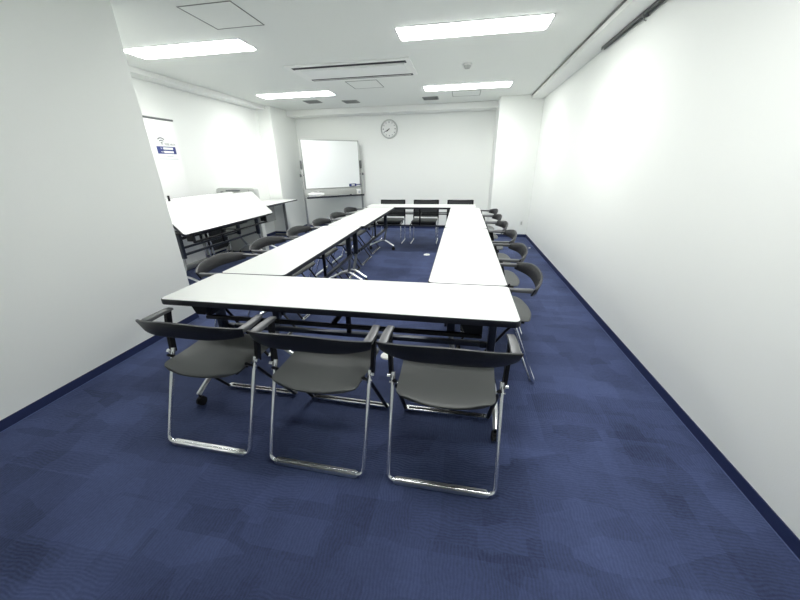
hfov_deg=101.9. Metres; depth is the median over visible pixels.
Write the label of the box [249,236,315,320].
armchair
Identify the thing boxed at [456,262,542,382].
armchair
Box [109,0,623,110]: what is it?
ceiling
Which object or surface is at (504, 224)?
armchair
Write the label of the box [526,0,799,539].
wall
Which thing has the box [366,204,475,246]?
conference table
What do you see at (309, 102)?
grille
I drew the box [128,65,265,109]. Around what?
trim
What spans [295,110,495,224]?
wall
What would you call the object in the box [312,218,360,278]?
armchair
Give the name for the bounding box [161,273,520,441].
conference table
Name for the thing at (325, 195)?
tray
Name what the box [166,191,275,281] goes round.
table
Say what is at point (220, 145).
wall
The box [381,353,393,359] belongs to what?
floor outlet
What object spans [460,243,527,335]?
armchair
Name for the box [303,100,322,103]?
ceiling vent
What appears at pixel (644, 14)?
hanging rail
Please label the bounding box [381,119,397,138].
wall clock
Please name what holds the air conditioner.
attached to the ceiling
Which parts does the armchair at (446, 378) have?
armrest, arm post, leg, frame, seat, backrest, leg, arm post, armrest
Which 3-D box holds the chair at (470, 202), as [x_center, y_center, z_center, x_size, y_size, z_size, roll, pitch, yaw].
[1.055,-1.376,5.775,0.478,0.740,0.544,3,23,10]
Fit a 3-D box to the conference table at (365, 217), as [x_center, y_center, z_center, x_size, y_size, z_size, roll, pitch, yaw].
[-0.460,-0.861,4.642,0.450,0.700,1.786,3,23,10]
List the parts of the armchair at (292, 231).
backrest, seat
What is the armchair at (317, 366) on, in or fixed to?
on the floor
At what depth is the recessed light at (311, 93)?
5.12 m
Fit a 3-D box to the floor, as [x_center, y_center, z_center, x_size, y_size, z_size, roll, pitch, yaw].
[-0.769,0.127,3.342,5.567,0.120,9.500,3,23,10]
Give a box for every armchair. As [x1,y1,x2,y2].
[135,307,297,456]
[195,252,296,357]
[246,316,388,477]
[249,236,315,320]
[286,226,342,278]
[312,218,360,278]
[330,212,371,265]
[344,207,379,254]
[376,325,523,498]
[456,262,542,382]
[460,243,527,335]
[481,209,497,229]
[482,214,501,238]
[485,221,507,250]
[489,230,516,262]
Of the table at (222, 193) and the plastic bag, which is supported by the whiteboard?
the plastic bag
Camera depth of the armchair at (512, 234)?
3.34 m
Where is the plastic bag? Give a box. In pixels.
[308,191,323,196]
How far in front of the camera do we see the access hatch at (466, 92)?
5.24 m
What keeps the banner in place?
on the floor
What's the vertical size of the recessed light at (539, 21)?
0.012 m
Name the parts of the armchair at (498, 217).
backrest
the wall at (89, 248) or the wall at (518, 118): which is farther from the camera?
the wall at (518, 118)
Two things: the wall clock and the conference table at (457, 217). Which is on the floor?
the conference table at (457, 217)
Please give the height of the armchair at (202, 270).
0.709 m
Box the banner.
[142,115,206,269]
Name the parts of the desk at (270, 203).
modesty panel, leg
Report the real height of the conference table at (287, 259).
0.700 m
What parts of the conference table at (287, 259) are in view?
post, rail, leg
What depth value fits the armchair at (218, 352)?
1.61 m
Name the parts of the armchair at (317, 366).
armrest, arm post, leg, backrest, frame, seat, armrest, arm post, leg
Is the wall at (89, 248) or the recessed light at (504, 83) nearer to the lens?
the wall at (89, 248)
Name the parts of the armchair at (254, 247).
armrest, backrest, seat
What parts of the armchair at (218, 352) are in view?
armrest, arm post, backrest, leg, frame, seat, armrest, arm post, leg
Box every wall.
[0,0,195,419]
[132,77,274,254]
[256,106,306,230]
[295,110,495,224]
[486,95,543,233]
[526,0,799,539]
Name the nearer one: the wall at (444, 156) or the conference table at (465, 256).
the conference table at (465, 256)
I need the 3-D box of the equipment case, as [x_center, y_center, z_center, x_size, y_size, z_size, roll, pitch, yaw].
[-2.595,-1.309,5.363,0.720,1.035,0.200,3,23,10]
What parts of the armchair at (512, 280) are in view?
armrest, armrest, seat, backrest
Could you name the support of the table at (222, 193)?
on the floor
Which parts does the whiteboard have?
stand post, board frame, board panel, rail, stand post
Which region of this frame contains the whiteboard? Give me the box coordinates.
[299,139,369,232]
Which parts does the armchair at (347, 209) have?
backrest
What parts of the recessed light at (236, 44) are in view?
frame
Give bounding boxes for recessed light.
[124,38,257,58]
[257,90,335,98]
[394,13,556,40]
[423,81,512,90]
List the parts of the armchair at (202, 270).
armrest, backrest, frame, leg, armrest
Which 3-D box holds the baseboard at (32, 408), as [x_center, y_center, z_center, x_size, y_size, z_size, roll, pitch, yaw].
[-2.672,0.127,3.175,1.480,0.060,8.120,3,23,10]
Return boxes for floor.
[0,226,799,599]
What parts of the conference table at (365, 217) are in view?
leg, post, rail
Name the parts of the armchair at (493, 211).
backrest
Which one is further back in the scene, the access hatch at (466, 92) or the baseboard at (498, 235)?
the baseboard at (498, 235)
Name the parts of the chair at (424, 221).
sled leg, seat, backrest, panel, sled leg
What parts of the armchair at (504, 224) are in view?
backrest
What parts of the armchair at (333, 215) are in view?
backrest, frame, seat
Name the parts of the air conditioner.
intake panel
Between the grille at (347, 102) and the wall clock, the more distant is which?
the wall clock
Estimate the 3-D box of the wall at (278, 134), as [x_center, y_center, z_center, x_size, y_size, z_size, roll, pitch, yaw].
[-2.469,-2.707,6.963,0.280,2.390,0.980,3,23,10]
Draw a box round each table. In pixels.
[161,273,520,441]
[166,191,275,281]
[166,192,262,253]
[222,226,362,354]
[327,207,394,279]
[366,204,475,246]
[428,228,507,382]
[445,208,486,228]
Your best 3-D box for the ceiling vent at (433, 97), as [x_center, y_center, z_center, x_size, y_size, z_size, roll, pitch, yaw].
[0.526,-3.462,5.576,0.270,0.018,0.250,3,23,10]
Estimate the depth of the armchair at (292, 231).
3.67 m
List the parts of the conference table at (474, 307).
flip lever, post, rail, flip lever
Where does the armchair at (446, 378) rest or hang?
on the floor
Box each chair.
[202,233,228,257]
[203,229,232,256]
[375,199,404,243]
[409,200,438,245]
[446,200,473,220]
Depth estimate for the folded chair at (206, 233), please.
4.98 m
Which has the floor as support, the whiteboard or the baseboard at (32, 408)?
the whiteboard
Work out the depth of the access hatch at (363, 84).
4.57 m
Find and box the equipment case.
[216,188,268,251]
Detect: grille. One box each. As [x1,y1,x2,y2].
[304,101,319,103]
[343,101,357,103]
[423,97,437,99]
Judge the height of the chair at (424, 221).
0.740 m
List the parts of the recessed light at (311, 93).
frame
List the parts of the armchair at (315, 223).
backrest, frame, leg, seat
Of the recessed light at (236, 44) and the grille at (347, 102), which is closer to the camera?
the recessed light at (236, 44)
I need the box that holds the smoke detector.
[463,63,471,68]
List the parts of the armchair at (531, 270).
leg, armrest, armrest, seat, frame, backrest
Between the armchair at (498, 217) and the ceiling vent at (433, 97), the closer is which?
the armchair at (498, 217)
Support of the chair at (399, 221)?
on the floor
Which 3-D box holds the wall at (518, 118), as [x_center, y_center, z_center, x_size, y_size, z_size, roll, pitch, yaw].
[2.146,-2.486,6.261,0.711,2.390,0.780,3,23,10]
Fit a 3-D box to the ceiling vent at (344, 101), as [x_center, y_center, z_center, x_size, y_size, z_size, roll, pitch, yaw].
[-0.870,-3.521,5.770,0.270,0.018,0.250,3,23,10]
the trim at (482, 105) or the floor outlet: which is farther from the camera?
the trim at (482, 105)
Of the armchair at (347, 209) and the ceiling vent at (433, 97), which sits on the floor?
the armchair at (347, 209)
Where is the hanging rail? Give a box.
[601,0,664,49]
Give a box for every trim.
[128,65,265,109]
[286,101,497,118]
[532,0,655,98]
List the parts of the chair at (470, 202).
panel, backrest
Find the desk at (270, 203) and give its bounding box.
[262,199,297,245]
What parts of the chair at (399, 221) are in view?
seat, backrest, panel, sled leg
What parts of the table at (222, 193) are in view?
rail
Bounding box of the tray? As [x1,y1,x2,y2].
[306,194,363,198]
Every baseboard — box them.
[0,231,275,432]
[276,224,525,237]
[525,235,799,561]
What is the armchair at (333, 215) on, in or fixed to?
on the floor
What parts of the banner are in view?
blue panel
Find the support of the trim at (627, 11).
attached to the wall at (666, 187)
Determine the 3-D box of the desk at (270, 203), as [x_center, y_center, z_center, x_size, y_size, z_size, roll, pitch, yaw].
[-2.460,-1.512,6.254,0.594,0.725,1.104,3,23,10]
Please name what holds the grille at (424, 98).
attached to the ceiling vent at (433, 97)
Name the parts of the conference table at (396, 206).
rail, post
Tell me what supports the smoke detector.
attached to the ceiling
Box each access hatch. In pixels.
[176,0,263,29]
[346,80,383,88]
[452,90,480,96]
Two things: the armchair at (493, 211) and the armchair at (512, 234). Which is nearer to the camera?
the armchair at (512, 234)
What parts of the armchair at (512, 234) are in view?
armrest, armrest, seat, backrest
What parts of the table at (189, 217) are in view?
leg, rail, post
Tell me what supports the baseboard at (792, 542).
attached to the wall at (666, 187)
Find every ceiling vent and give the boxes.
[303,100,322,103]
[342,100,359,103]
[422,96,438,99]
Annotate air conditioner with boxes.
[283,57,417,81]

